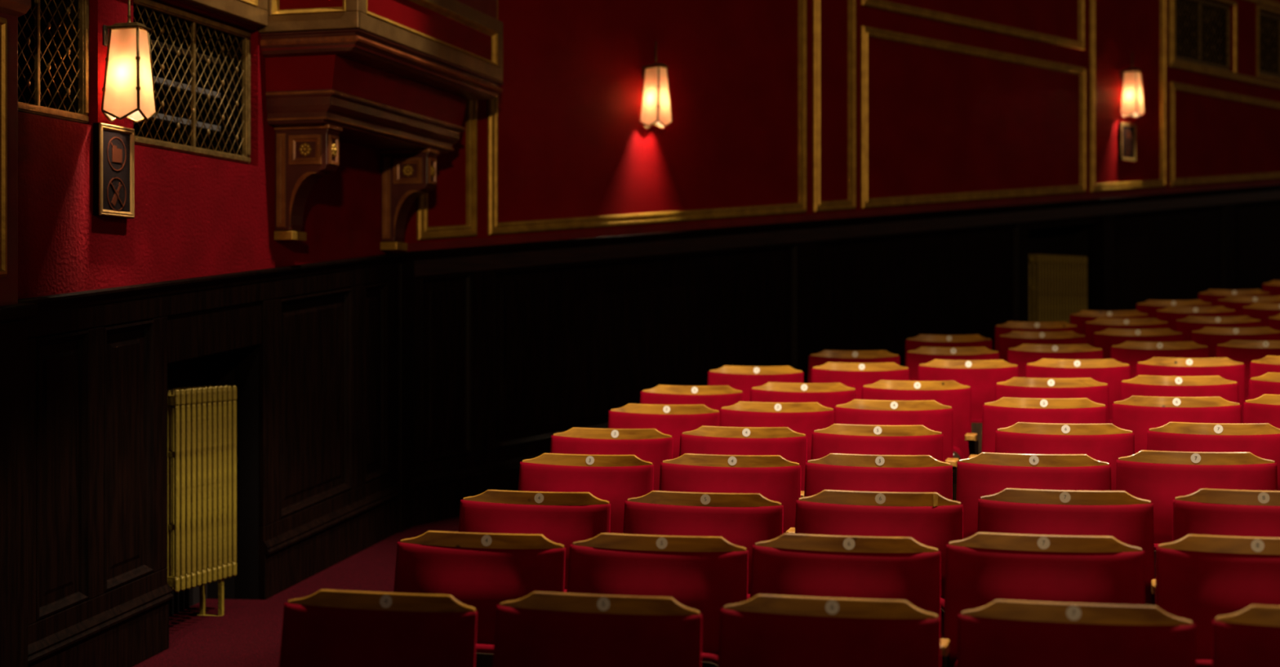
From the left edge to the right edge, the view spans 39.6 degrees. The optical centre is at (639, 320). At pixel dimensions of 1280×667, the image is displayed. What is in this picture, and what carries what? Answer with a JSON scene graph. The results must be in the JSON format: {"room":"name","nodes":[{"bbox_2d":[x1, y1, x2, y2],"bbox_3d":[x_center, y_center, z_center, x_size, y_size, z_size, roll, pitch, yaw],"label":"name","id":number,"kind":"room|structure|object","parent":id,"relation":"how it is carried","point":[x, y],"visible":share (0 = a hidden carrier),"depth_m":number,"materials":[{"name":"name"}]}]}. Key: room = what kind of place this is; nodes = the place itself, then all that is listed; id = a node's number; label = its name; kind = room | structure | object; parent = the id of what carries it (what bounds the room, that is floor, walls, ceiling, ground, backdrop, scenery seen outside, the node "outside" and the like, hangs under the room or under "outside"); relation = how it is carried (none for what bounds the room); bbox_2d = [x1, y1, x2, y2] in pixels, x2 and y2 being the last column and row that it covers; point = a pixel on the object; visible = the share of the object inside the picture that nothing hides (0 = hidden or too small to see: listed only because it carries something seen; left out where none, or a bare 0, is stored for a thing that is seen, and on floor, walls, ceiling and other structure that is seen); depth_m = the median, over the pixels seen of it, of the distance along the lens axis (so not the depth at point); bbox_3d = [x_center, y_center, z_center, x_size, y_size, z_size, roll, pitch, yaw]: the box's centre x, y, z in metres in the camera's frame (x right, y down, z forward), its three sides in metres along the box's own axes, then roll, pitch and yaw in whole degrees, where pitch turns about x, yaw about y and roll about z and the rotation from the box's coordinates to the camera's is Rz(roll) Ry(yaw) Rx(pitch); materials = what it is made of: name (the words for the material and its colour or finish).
{"room":"auditorium","nodes":[
{"label":"auditorium","id":0,"kind":"room"},
{"bbox_2d":[17,0,403,298],"bbox_3d":[-2.566,-1.499,5.382,0.201,3.842,9.120,0,0,16],"label":"wall","id":1,"kind":"structure","parent":0,"point":[195,215],"depth_m":7.26,"materials":[{"name":"red paint"}]},
{"bbox_2d":[0,0,37,666],"bbox_3d":[-2.282,-0.957,5.695,0.180,4.926,0.995,0,0,16],"label":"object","id":2,"kind":"structure","parent":1,"relation":"attached to","point":[14,315],"depth_m":6.05,"materials":[{"name":"red paint"}]},
{"bbox_2d":[17,0,88,124],"bbox_3d":[-2.458,-1.025,6.481,0.530,0.750,0.875,0,0,16],"label":"air vent","id":3,"kind":"object","parent":1,"relation":"in","point":[53,35],"visible":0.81,"depth_m":6.80,"materials":[{"name":"brown metal"}]},
{"bbox_2d":[93,122,134,218],"bbox_3d":[-2.031,-0.574,6.868,0.036,0.352,0.240,0,0,15],"label":"framed sign","id":4,"kind":"object","parent":1,"relation":"attached to","point":[113,146],"visible":1,"depth_m":6.84,"materials":[{"name":"brown metal"}]},
{"bbox_2d":[101,0,157,123],"bbox_3d":[-1.968,-1.018,6.809,0.190,0.516,0.134,0,0,15],"label":"wall lamp","id":5,"kind":"object","parent":1,"relation":"attached to","point":[129,91],"visible":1,"depth_m":6.76,"materials":[{"name":"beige glass"}]},
{"bbox_2d":[133,0,250,164],"bbox_3d":[-2.145,-1.002,7.608,0.530,0.795,1.115,0,0,16],"label":"air vent","id":6,"kind":"object","parent":1,"relation":"in","point":[202,65],"visible":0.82,"depth_m":7.98,"materials":[{"name":"brown metal"}]},
{"bbox_2d":[167,345,258,616],"bbox_3d":[-1.971,0.724,7.678,0.279,1.261,0.871,0,0,16],"label":"alcove","id":7,"kind":"structure","parent":1,"relation":"attached to","point":[219,369],"depth_m":8.06,"materials":[{"name":"black wood"}]},
{"bbox_2d":[17,251,414,666],"bbox_3d":[-2.505,0.758,5.355,0.172,2.268,9.100,0,0,16],"label":"wall paneling","id":8,"kind":"structure","parent":1,"relation":"attached to","point":[335,340],"depth_m":7.29,"materials":[{"name":"brown wood"}]},
{"bbox_2d":[175,0,267,27],"bbox_3d":[-2.679,-1.820,4.500,0.058,1.000,7.360,0,0,15],"label":"trim","id":9,"kind":"structure","parent":1,"relation":"attached to","point":[254,13],"depth_m":7.78,"materials":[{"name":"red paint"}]},
{"bbox_2d":[274,124,342,241],"bbox_3d":[-1.531,-0.631,8.210,0.282,0.526,0.157,0,0,16],"label":"corbel bracket","id":10,"kind":"object","parent":1,"relation":"attached to","point":[304,154],"visible":1,"depth_m":8.17,"materials":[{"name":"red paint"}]},
{"bbox_2d":[258,0,503,152],"bbox_3d":[-1.214,-1.606,8.906,0.520,1.428,1.958,0,0,16],"label":"box","id":11,"kind":"object","parent":1,"relation":"attached to","point":[393,74],"visible":0.92,"depth_m":8.44,"materials":[{"name":"red paint"}]},
{"bbox_2d":[380,148,439,251],"bbox_3d":[-1.211,-0.631,9.363,0.282,0.526,0.157,0,0,16],"label":"corbel bracket","id":12,"kind":"object","parent":1,"relation":"attached to","point":[406,175],"visible":1,"depth_m":9.32,"materials":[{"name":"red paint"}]},
{"bbox_2d":[132,516,459,666],"bbox_3d":[3.000,1.042,8.500,18.000,2.725,23.000,0,0,0],"label":"floor","id":13,"kind":"structure","parent":0,"point":[248,633],"depth_m":7.68,"materials":[{"name":"red carpet"}]},
{"bbox_2d":[166,385,236,615],"bbox_3d":[-1.926,0.795,7.594,0.141,1.013,0.632,0,0,16],"label":"radiator","id":14,"kind":"object","parent":13,"relation":"on","point":[202,420],"visible":0.86,"depth_m":7.59,"materials":[{"name":"gold metal"}]},
{"bbox_2d":[279,589,477,666],"bbox_3d":[-0.646,1.087,4.184,0.577,0.860,0.353,0,0,15],"label":"seat","id":15,"kind":"object","parent":13,"relation":"on","point":[324,628],"visible":1,"depth_m":4.27,"materials":[{"name":"red fabric"}]},
{"bbox_2d":[393,530,565,666],"bbox_3d":[-0.466,1.026,4.880,0.577,0.860,0.353,0,0,15],"label":"seat","id":16,"kind":"object","parent":13,"relation":"on","point":[482,571],"visible":0.61,"depth_m":4.96,"materials":[{"name":"red fabric"}]},
{"bbox_2d":[475,643,493,653],"bbox_3d":[-0.471,1.044,4.864,0.444,0.315,0.105,0,0,15],"label":"seat cushion","id":17,"kind":"object","parent":16,"relation":"on","point":[480,647],"depth_m":4.84,"materials":[{"name":"red fabric"}]},
{"bbox_2d":[458,489,610,592],"bbox_3d":[-0.352,0.972,5.529,0.577,0.860,0.353,0,0,15],"label":"seat","id":18,"kind":"object","parent":13,"relation":"on","point":[565,518],"visible":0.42,"depth_m":5.62,"materials":[{"name":"red fabric"}]},
{"bbox_2d":[518,453,653,533],"bbox_3d":[-0.213,0.910,6.264,0.577,0.860,0.353,0,0,15],"label":"seat","id":19,"kind":"object","parent":13,"relation":"on","point":[615,479],"visible":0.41,"depth_m":6.35,"materials":[{"name":"red fabric"}]},
{"bbox_2d":[492,591,702,666],"bbox_3d":[-0.103,1.071,4.040,0.542,0.860,0.353,0,0,15],"label":"seat","id":20,"kind":"object","parent":13,"relation":"on","point":[538,628],"visible":1,"depth_m":4.14,"materials":[{"name":"red fabric"}]},
{"bbox_2d":[550,426,672,490],"bbox_3d":[-0.133,0.857,6.921,0.577,0.860,0.353,0,0,15],"label":"seat","id":21,"kind":"object","parent":13,"relation":"on","point":[653,446],"visible":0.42,"depth_m":7.02,"materials":[{"name":"red fabric"}]},
{"bbox_2d":[566,533,748,666],"bbox_3d":[0.044,1.014,4.716,0.542,0.860,0.353,0,0,15],"label":"seat","id":22,"kind":"object","parent":13,"relation":"on","point":[705,575],"visible":0.62,"depth_m":4.80,"materials":[{"name":"red fabric"}]},
{"bbox_2d":[701,651,718,664],"bbox_3d":[0.023,1.031,4.705,0.444,0.315,0.105,0,0,15],"label":"seat cushion","id":23,"kind":"object","parent":22,"relation":"on","point":[707,657],"depth_m":4.65,"materials":[{"name":"red fabric"}]},
{"bbox_2d":[608,403,719,458],"bbox_3d":[0.082,0.794,7.610,0.577,0.860,0.353,0,0,15],"label":"seat","id":24,"kind":"object","parent":13,"relation":"on","point":[673,420],"visible":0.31,"depth_m":7.71,"materials":[{"name":"red fabric"}]},
{"bbox_2d":[640,384,743,411],"bbox_3d":[0.222,0.737,8.280,0.577,0.860,0.353,0,0,15],"label":"seat","id":25,"kind":"object","parent":13,"relation":"on","point":[714,397],"visible":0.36,"depth_m":8.39,"materials":[{"name":"red fabric"}]},
{"bbox_2d":[622,490,782,599],"bbox_3d":[0.188,0.959,5.352,0.542,0.860,0.353,0,0,15],"label":"seat","id":26,"kind":"object","parent":13,"relation":"on","point":[745,520],"visible":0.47,"depth_m":5.45,"materials":[{"name":"red fabric"}]},
{"bbox_2d":[658,453,800,533],"bbox_3d":[0.309,0.898,6.082,0.542,0.860,0.353,0,0,15],"label":"seat","id":27,"kind":"object","parent":13,"relation":"on","point":[775,477],"visible":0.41,"depth_m":6.18,"materials":[{"name":"red fabric"}]},
{"bbox_2d":[679,425,807,497],"bbox_3d":[0.394,0.842,6.771,0.542,0.860,0.353,0,0,15],"label":"seat","id":28,"kind":"object","parent":13,"relation":"on","point":[791,445],"visible":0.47,"depth_m":6.88,"materials":[{"name":"red fabric"}]},
{"bbox_2d":[707,365,803,401],"bbox_3d":[0.571,0.664,9.022,0.577,0.860,0.353,0,0,15],"label":"seat","id":29,"kind":"object","parent":13,"relation":"on","point":[743,378],"visible":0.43,"depth_m":9.13,"materials":[{"name":"red fabric"}]},
{"bbox_2d":[719,401,834,462],"bbox_3d":[0.577,0.779,7.484,0.542,0.860,0.353,0,0,15],"label":"seat","id":30,"kind":"object","parent":13,"relation":"on","point":[805,418],"visible":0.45,"depth_m":7.59,"materials":[{"name":"red fabric"}]},
{"bbox_2d":[750,382,856,409],"bbox_3d":[0.751,0.720,8.160,0.542,0.860,0.353,0,0,15],"label":"seat","id":31,"kind":"object","parent":13,"relation":"on","point":[830,395],"visible":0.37,"depth_m":8.27,"materials":[{"name":"red fabric"}]},
{"bbox_2d":[717,594,940,666],"bbox_3d":[0.418,1.056,3.898,0.542,0.860,0.353,0,0,15],"label":"seat","id":32,"kind":"object","parent":13,"relation":"on","point":[762,630],"visible":1,"depth_m":4.00,"materials":[{"name":"red fabric"}]},
{"bbox_2d":[750,533,950,666],"bbox_3d":[0.534,0.999,4.585,0.542,0.860,0.353,0,0,15],"label":"seat","id":33,"kind":"object","parent":13,"relation":"on","point":[792,564],"visible":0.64,"depth_m":4.68,"materials":[{"name":"red fabric"}]},
{"bbox_2d":[807,349,899,382],"bbox_3d":[1.143,0.593,9.588,0.577,0.860,0.353,0,0,15],"label":"seat","id":34,"kind":"object","parent":13,"relation":"on","point":[820,358],"visible":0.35,"depth_m":9.71,"materials":[{"name":"red fabric"}]},
{"bbox_2d":[810,361,909,399],"bbox_3d":[1.112,0.644,8.929,0.542,0.860,0.353,0,0,15],"label":"seat","id":35,"kind":"object","parent":13,"relation":"on","point":[851,375],"visible":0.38,"depth_m":9.04,"materials":[{"name":"red fabric"}]},
{"bbox_2d":[810,423,943,462],"bbox_3d":[0.893,0.826,6.645,0.542,0.860,0.353,0,0,15],"label":"seat","id":36,"kind":"object","parent":13,"relation":"on","point":[845,438],"visible":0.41,"depth_m":6.75,"materials":[{"name":"red fabric"}]},
{"bbox_2d":[804,453,952,500],"bbox_3d":[0.800,0.885,5.923,0.542,0.860,0.353,0,0,15],"label":"seat","id":37,"kind":"object","parent":13,"relation":"on","point":[833,471],"visible":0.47,"depth_m":6.03,"materials":[{"name":"red fabric"}]},
{"bbox_2d":[795,489,963,638],"bbox_3d":[0.708,0.943,5.217,0.542,0.860,0.353,0,0,15],"label":"seat","id":38,"kind":"object","parent":13,"relation":"on","point":[932,519],"visible":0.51,"depth_m":5.31,"materials":[{"name":"red fabric"}]},
{"bbox_2d":[940,597,944,611],"bbox_3d":[0.686,0.961,5.205,0.444,0.315,0.105,0,0,15],"label":"seat cushion","id":39,"kind":"object","parent":38,"relation":"on","point":[942,599],"depth_m":5.14,"materials":[{"name":"red fabric"}]},
{"bbox_2d":[834,399,959,500],"bbox_3d":[1.055,0.765,7.359,0.542,0.860,0.353,0,0,15],"label":"seat","id":40,"kind":"object","parent":13,"relation":"on","point":[935,415],"visible":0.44,"depth_m":7.46,"materials":[{"name":"red fabric"}]},
{"bbox_2d":[861,379,978,459],"bbox_3d":[1.255,0.705,8.020,0.542,0.860,0.353,0,0,15],"label":"seat","id":41,"kind":"object","parent":13,"relation":"on","point":[954,394],"visible":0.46,"depth_m":8.08,"materials":[{"name":"red fabric"}]},
{"bbox_2d":[953,446,964,459],"bbox_3d":[1.233,0.723,8.009,0.444,0.315,0.105,0,0,15],"label":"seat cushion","id":42,"kind":"object","parent":41,"relation":"on","point":[958,451],"depth_m":7.94,"materials":[{"name":"red fabric"}]},
{"bbox_2d":[904,333,991,366],"bbox_3d":[1.770,0.512,10.240,0.577,0.860,0.353,0,0,15],"label":"seat","id":43,"kind":"object","parent":13,"relation":"on","point":[922,340],"visible":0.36,"depth_m":10.36,"materials":[{"name":"red fabric"}]},
{"bbox_2d":[906,346,999,381],"bbox_3d":[1.681,0.573,9.499,0.542,0.860,0.353,0,0,15],"label":"seat","id":44,"kind":"object","parent":13,"relation":"on","point":[923,354],"visible":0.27,"depth_m":9.62,"materials":[{"name":"red fabric"}]},
{"bbox_2d":[917,359,1018,453],"bbox_3d":[1.635,0.627,8.803,0.542,0.860,0.353,0,0,15],"label":"seat","id":45,"kind":"object","parent":13,"relation":"on","point":[981,375],"visible":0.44,"depth_m":8.88,"materials":[{"name":"red fabric"}]},
{"bbox_2d":[955,452,1111,538],"bbox_3d":[1.292,0.871,5.779,0.542,0.860,0.353,0,0,15],"label":"seat","id":46,"kind":"object","parent":13,"relation":"on","point":[984,473],"visible":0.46,"depth_m":5.88,"materials":[{"name":"red fabric"}]},
{"bbox_2d":[994,320,1078,351],"bbox_3d":[2.410,0.437,10.824,0.577,0.860,0.353,0,0,15],"label":"seat","id":47,"kind":"object","parent":13,"relation":"on","point":[1007,327],"visible":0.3,"depth_m":10.94,"materials":[{"name":"red fabric"}]},
{"bbox_2d":[968,396,1106,457],"bbox_3d":[1.633,0.748,7.191,0.577,0.860,0.353,0,0,15],"label":"seat","id":48,"kind":"object","parent":13,"relation":"on","point":[1006,411],"visible":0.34,"depth_m":7.30,"materials":[{"name":"red fabric"}]},
{"bbox_2d":[998,330,1086,362],"bbox_3d":[2.313,0.492,10.154,0.542,0.860,0.353,0,0,15],"label":"seat","id":49,"kind":"object","parent":13,"relation":"on","point":[1014,339],"visible":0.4,"depth_m":10.27,"materials":[{"name":"red fabric"}]},
{"bbox_2d":[943,532,1145,666],"bbox_3d":[1.030,0.983,4.471,0.542,0.860,0.353,0,0,15],"label":"seat","id":50,"kind":"object","parent":13,"relation":"on","point":[982,568],"visible":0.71,"depth_m":4.56,"materials":[{"name":"red fabric"}]},
{"bbox_2d":[995,377,1109,423],"bbox_3d":[1.820,0.688,7.873,0.577,0.860,0.353,0,0,15],"label":"seat","id":51,"kind":"object","parent":13,"relation":"on","point":[1097,392],"visible":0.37,"depth_m":7.98,"materials":[{"name":"red fabric"}]},
{"bbox_2d":[1007,343,1102,377],"bbox_3d":[2.203,0.556,9.371,0.542,0.860,0.353,0,0,15],"label":"seat","id":52,"kind":"object","parent":13,"relation":"on","point":[1023,354],"visible":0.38,"depth_m":9.49,"materials":[{"name":"red fabric"}]},
{"bbox_2d":[1029,253,1087,323],"bbox_3d":[3.341,0.007,14.363,0.141,1.063,0.853,0,0,45],"label":"radiator","id":53,"kind":"object","parent":13,"relation":"on","point":[1056,282],"visible":0.55,"depth_m":14.28,"materials":[{"name":"gold metal"}]},
{"bbox_2d":[995,422,1134,490],"bbox_3d":[1.537,0.809,6.447,0.577,0.860,0.353,0,0,15],"label":"seat","id":54,"kind":"object","parent":13,"relation":"on","point":[1107,442],"visible":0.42,"depth_m":6.54,"materials":[{"name":"red fabric"}]},
{"bbox_2d":[977,488,1155,605],"bbox_3d":[1.232,0.926,5.091,0.542,0.860,0.353,0,0,15],"label":"seat","id":55,"kind":"object","parent":13,"relation":"on","point":[1126,517],"visible":0.4,"depth_m":5.18,"materials":[{"name":"red fabric"}]},
{"bbox_2d":[956,599,1196,666],"bbox_3d":[0.930,1.043,3.736,0.542,0.860,0.353,0,0,15],"label":"seat","id":56,"kind":"object","parent":13,"relation":"on","point":[1000,633],"visible":1,"depth_m":3.84,"materials":[{"name":"red fabric"}]},
{"bbox_2d":[1025,358,1130,423],"bbox_3d":[2.131,0.619,8.589,0.542,0.860,0.353,0,0,15],"label":"seat","id":57,"kind":"object","parent":13,"relation":"on","point":[1112,372],"visible":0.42,"depth_m":8.69,"materials":[{"name":"red fabric"}]},
{"bbox_2d":[1069,310,1149,334],"bbox_3d":[3.004,0.365,11.381,0.577,0.860,0.353,0,0,15],"label":"seat","id":58,"kind":"object","parent":13,"relation":"on","point":[1079,318],"visible":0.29,"depth_m":11.50,"materials":[{"name":"brown wood"}]},
{"bbox_2d":[1084,317,1168,346],"bbox_3d":[2.958,0.416,10.739,0.542,0.860,0.353,0,0,15],"label":"seat","id":59,"kind":"object","parent":13,"relation":"on","point":[1100,324],"visible":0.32,"depth_m":10.86,"materials":[{"name":"brown wood"}]},
{"bbox_2d":[1093,328,1183,359],"bbox_3d":[2.829,0.476,10.028,0.542,0.860,0.353,0,0,15],"label":"seat","id":60,"kind":"object","parent":13,"relation":"on","point":[1104,340],"visible":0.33,"depth_m":10.14,"materials":[{"name":"red fabric"}]},
{"bbox_2d":[1110,341,1208,378],"bbox_3d":[2.720,0.540,9.242,0.542,0.860,0.353,0,0,15],"label":"seat","id":61,"kind":"object","parent":13,"relation":"on","point":[1131,353],"visible":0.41,"depth_m":9.35,"materials":[{"name":"red fabric"}]},
{"bbox_2d":[1136,299,1212,318],"bbox_3d":[3.599,0.291,11.974,0.577,0.860,0.353,0,0,15],"label":"seat","id":62,"kind":"object","parent":13,"relation":"on","point":[1149,307],"visible":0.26,"depth_m":12.10,"materials":[{"name":"brown wood"}]},
{"bbox_2d":[1111,395,1241,453],"bbox_3d":[2.141,0.735,7.029,0.542,0.860,0.353,0,0,15],"label":"seat","id":63,"kind":"object","parent":13,"relation":"on","point":[1136,414],"visible":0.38,"depth_m":7.13,"materials":[{"name":"red fabric"}]},
{"bbox_2d":[1120,374,1239,403],"bbox_3d":[2.359,0.673,7.712,0.542,0.860,0.353,0,0,15],"label":"seat","id":64,"kind":"object","parent":13,"relation":"on","point":[1141,384],"visible":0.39,"depth_m":7.82,"materials":[{"name":"red fabric"}]},
{"bbox_2d":[1136,356,1245,423],"bbox_3d":[2.624,0.608,8.407,0.542,0.860,0.353,0,0,15],"label":"seat","id":65,"kind":"object","parent":13,"relation":"on","point":[1226,368],"visible":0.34,"depth_m":8.51,"materials":[{"name":"red fabric"}]},
{"bbox_2d":[1155,306,1236,331],"bbox_3d":[3.571,0.340,11.353,0.542,0.860,0.353,0,0,15],"label":"seat","id":66,"kind":"object","parent":13,"relation":"on","point":[1171,314],"visible":0.25,"depth_m":11.47,"materials":[{"name":"brown wood"}]},
{"bbox_2d":[1115,449,1277,578],"bbox_3d":[1.792,0.855,5.660,0.542,0.860,0.353,0,0,15],"label":"seat","id":67,"kind":"object","parent":13,"relation":"on","point":[1158,477],"visible":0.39,"depth_m":5.75,"materials":[{"name":"red fabric"}]},
{"bbox_2d":[1146,422,1279,490],"bbox_3d":[2.062,0.797,6.257,0.542,0.860,0.353,0,0,15],"label":"seat","id":68,"kind":"object","parent":13,"relation":"on","point":[1262,440],"visible":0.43,"depth_m":6.37,"materials":[{"name":"red fabric"}]},
{"bbox_2d":[1155,533,1279,666],"bbox_3d":[1.531,0.969,4.315,0.542,0.860,0.353,0,0,15],"label":"seat","id":69,"kind":"object","parent":13,"relation":"on","point":[1200,579],"visible":0.75,"depth_m":4.42,"materials":[{"name":"red fabric"}]},
{"bbox_2d":[1195,657,1212,666],"bbox_3d":[1.510,0.987,4.303,0.444,0.315,0.105,0,0,15],"label":"seat cushion","id":70,"kind":"object","parent":69,"relation":"on","point":[1201,662],"depth_m":4.33,"materials":[{"name":"red fabric"}]},
{"bbox_2d":[1175,315,1262,341],"bbox_3d":[3.462,0.404,10.568,0.542,0.860,0.353,0,0,15],"label":"seat","id":71,"kind":"object","parent":13,"relation":"on","point":[1186,325],"visible":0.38,"depth_m":10.69,"materials":[{"name":"brown wood"}]},
{"bbox_2d":[1172,488,1279,542],"bbox_3d":[1.758,0.912,4.931,0.542,0.860,0.353,0,0,15],"label":"seat","id":72,"kind":"object","parent":13,"relation":"on","point":[1205,511],"visible":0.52,"depth_m":5.05,"materials":[{"name":"red fabric"}]},
{"bbox_2d":[1198,288,1271,306],"bbox_3d":[4.236,0.208,12.654,0.577,0.860,0.353,0,0,15],"label":"seat","id":73,"kind":"object","parent":13,"relation":"on","point":[1211,295],"visible":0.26,"depth_m":12.77,"materials":[{"name":"brown wood"}]},
{"bbox_2d":[1190,326,1279,357],"bbox_3d":[3.322,0.467,9.819,0.542,0.860,0.353,0,0,15],"label":"seat","id":74,"kind":"object","parent":13,"relation":"on","point":[1210,336],"visible":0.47,"depth_m":9.94,"materials":[{"name":"red fabric"}]},
{"bbox_2d":[1212,604,1279,666],"bbox_3d":[1.435,1.029,3.579,0.542,0.860,0.353,0,0,15],"label":"seat","id":75,"kind":"object","parent":13,"relation":"on","point":[1249,637],"visible":1,"depth_m":3.71,"materials":[{"name":"red fabric"}]},
{"bbox_2d":[1215,339,1279,399],"bbox_3d":[3.213,0.530,9.045,0.542,0.860,0.353,0,0,15],"label":"seat","id":76,"kind":"object","parent":13,"relation":"on","point":[1245,351],"visible":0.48,"depth_m":9.17,"materials":[{"name":"red fabric"}]},
{"bbox_2d":[1217,295,1279,315],"bbox_3d":[4.165,0.264,11.966,0.542,0.860,0.353,0,0,15],"label":"seat","id":77,"kind":"object","parent":13,"relation":"on","point":[1232,302],"visible":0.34,"depth_m":12.09,"materials":[{"name":"red fabric"}]},
{"bbox_2d":[1241,302,1279,326],"bbox_3d":[4.102,0.319,11.278,0.542,0.860,0.353,0,0,15],"label":"seat","id":78,"kind":"object","parent":13,"relation":"on","point":[1261,311],"visible":0.27,"depth_m":11.41,"materials":[{"name":"red fabric"}]},
{"bbox_2d":[1243,394,1279,428],"bbox_3d":[2.621,0.723,6.876,0.542,0.860,0.353,0,0,15],"label":"seat","id":79,"kind":"object","parent":13,"relation":"on","point":[1265,408],"visible":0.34,"depth_m":7.01,"materials":[{"name":"red fabric"}]},
{"bbox_2d":[1248,372,1279,399],"bbox_3d":[2.882,0.657,7.579,0.542,0.860,0.353,0,0,15],"label":"seat","id":80,"kind":"object","parent":13,"relation":"on","point":[1268,383],"visible":0.28,"depth_m":7.71,"materials":[{"name":"red fabric"}]},
{"bbox_2d":[1249,355,1279,379],"bbox_3d":[3.108,0.597,8.225,0.542,0.860,0.353,0,0,15],"label":"seat","id":81,"kind":"object","parent":13,"relation":"on","point":[1259,367],"visible":0.27,"depth_m":8.36,"materials":[{"name":"red fabric"}]},
{"bbox_2d":[1262,280,1279,295],"bbox_3d":[4.910,0.129,13.263,0.577,0.860,0.353,0,0,15],"label":"seat","id":82,"kind":"object","parent":13,"relation":"on","point":[1273,286],"visible":0.26,"depth_m":13.39,"materials":[{"name":"red fabric"}]},
{"bbox_2d":[1266,313,1279,330],"bbox_3d":[3.970,0.388,10.441,0.542,0.860,0.353,0,0,15],"label":"seat","id":83,"kind":"object","parent":13,"relation":"on","point":[1273,322],"visible":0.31,"depth_m":10.58,"materials":[{"name":"red fabric"}]},
{"bbox_2d":[403,0,1279,243],"bbox_3d":[3.561,-2.380,14.619,14.100,4.080,0.200,0,0,-45],"label":"wall","id":84,"kind":"structure","parent":0,"point":[572,141],"depth_m":12.06,"materials":[{"name":"red paint"}]},
{"bbox_2d":[416,99,477,239],"bbox_3d":[-1.063,-1.248,9.835,0.026,1.624,0.415,0,0,45],"label":"trim","id":85,"kind":"structure","parent":84,"relation":"attached to","point":[424,232],"depth_m":9.94,"materials":[{"name":"gold metal"}]},
{"bbox_2d":[487,0,806,235],"bbox_3d":[0.135,-1.875,11.032,2.796,2.789,0.026,0,0,-45],"label":"trim","id":86,"kind":"structure","parent":84,"relation":"attached to","point":[494,227],"depth_m":10.94,"materials":[{"name":"gold metal"}]},
{"bbox_2d":[639,40,672,128],"bbox_3d":[0.089,-1.438,10.871,0.134,0.534,0.190,0,0,-45],"label":"wall lamp","id":87,"kind":"object","parent":84,"relation":"attached to","point":[655,108],"visible":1,"depth_m":10.82,"materials":[{"name":"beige glass"}]},
{"bbox_2d":[813,0,856,212],"bbox_3d":[1.343,-2.003,12.241,0.452,2.534,0.026,0,0,-45],"label":"trim","id":88,"kind":"structure","parent":84,"relation":"attached to","point":[818,206],"depth_m":12.22,"materials":[{"name":"gold metal"}]},
{"bbox_2d":[403,180,1279,251],"bbox_3d":[3.672,-1.010,14.579,14.000,1.282,0.012,0,0,-45],"label":"trim","id":89,"kind":"structure","parent":84,"relation":"attached to","point":[689,226],"depth_m":11.86,"materials":[{"name":"red paint"}]},
{"bbox_2d":[405,184,1279,526],"bbox_3d":[3.608,-0.239,14.572,0.175,2.738,14.100,0,0,45],"label":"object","id":90,"kind":"structure","parent":84,"relation":"attached to","point":[517,346],"depth_m":11.39,"materials":[{"name":"brown wood"}]},
{"bbox_2d":[860,0,1084,50],"bbox_3d":[2.591,-2.737,13.489,0.026,1.065,2.930,0,0,45],"label":"trim","id":91,"kind":"structure","parent":84,"relation":"attached to","point":[877,4],"depth_m":13.52,"materials":[{"name":"gold metal"}]},
{"bbox_2d":[860,26,1086,208],"bbox_3d":[2.599,-1.422,13.497,2.952,1.280,0.026,0,0,-45],"label":"trim","id":92,"kind":"structure","parent":84,"relation":"attached to","point":[866,32],"depth_m":13.26,"materials":[{"name":"gold metal"}]},
{"bbox_2d":[1029,222,1101,311],"bbox_3d":[3.328,-0.112,14.442,0.279,1.429,1.160,0,0,45],"label":"alcove","id":93,"kind":"structure","parent":84,"relation":"attached to","point":[1073,240],"depth_m":14.79,"materials":[{"name":"black wood"}]},
{"bbox_2d":[1118,122,1136,161],"bbox_3d":[4.113,-1.502,15.004,0.036,0.315,0.245,0,0,45],"label":"framed sign","id":94,"kind":"object","parent":84,"relation":"attached to","point":[1126,131],"visible":1,"depth_m":14.98,"materials":[{"name":"brown metal"}]},
{"bbox_2d":[1088,0,1165,192],"bbox_3d":[4.136,-2.160,15.033,1.230,2.220,0.026,0,0,-45],"label":"trim","id":95,"kind":"structure","parent":84,"relation":"attached to","point":[1093,187],"depth_m":14.76,"materials":[{"name":"gold metal"}]},
{"bbox_2d":[1119,52,1145,118],"bbox_3d":[4.113,-1.972,14.896,0.134,0.546,0.190,0,0,-45],"label":"wall lamp","id":96,"kind":"object","parent":84,"relation":"attached to","point":[1132,103],"visible":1,"depth_m":14.85,"materials":[{"name":"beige glass"}]},
{"bbox_2d":[1175,0,1230,71],"bbox_3d":[4.880,-2.595,16.206,0.530,0.790,1.190,0,0,45],"label":"air vent","id":97,"kind":"object","parent":84,"relation":"in","point":[1202,27],"visible":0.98,"depth_m":16.41,"materials":[{"name":"brown metal"}]},
{"bbox_2d":[1173,0,1237,73],"bbox_3d":[5.092,-2.595,15.994,1.180,0.680,0.020,0,0,-45],"label":"trim","id":98,"kind":"structure","parent":84,"relation":"attached to","point":[1227,2],"depth_m":16.36,"materials":[{"name":"gold metal"}]},
{"bbox_2d":[1168,0,1279,89],"bbox_3d":[5.881,-2.625,16.778,3.566,0.830,0.026,0,0,-45],"label":"trim","id":99,"kind":"structure","parent":84,"relation":"attached to","point":[1269,3],"depth_m":16.06,"materials":[{"name":"gold metal"}]},
{"bbox_2d":[1168,81,1279,186],"bbox_3d":[5.889,-1.626,16.787,3.542,0.918,0.026,0,0,-45],"label":"trim","id":100,"kind":"structure","parent":84,"relation":"attached to","point":[1173,86],"depth_m":15.99,"materials":[{"name":"gold metal"}]},
{"bbox_2d":[1256,4,1279,81],"bbox_3d":[6.217,-2.625,17.118,1.180,0.680,0.020,0,0,-45],"label":"trim","id":101,"kind":"structure","parent":84,"relation":"attached to","point":[1258,6],"depth_m":16.70,"materials":[{"name":"gold metal"}]},
{"bbox_2d":[1258,11,1279,78],"bbox_3d":[6.004,-2.625,17.331,0.530,0.790,1.190,0,0,45],"label":"air vent","id":102,"kind":"object","parent":84,"relation":"in","point":[1268,24],"visible":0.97,"depth_m":17.59,"materials":[{"name":"brown metal"}]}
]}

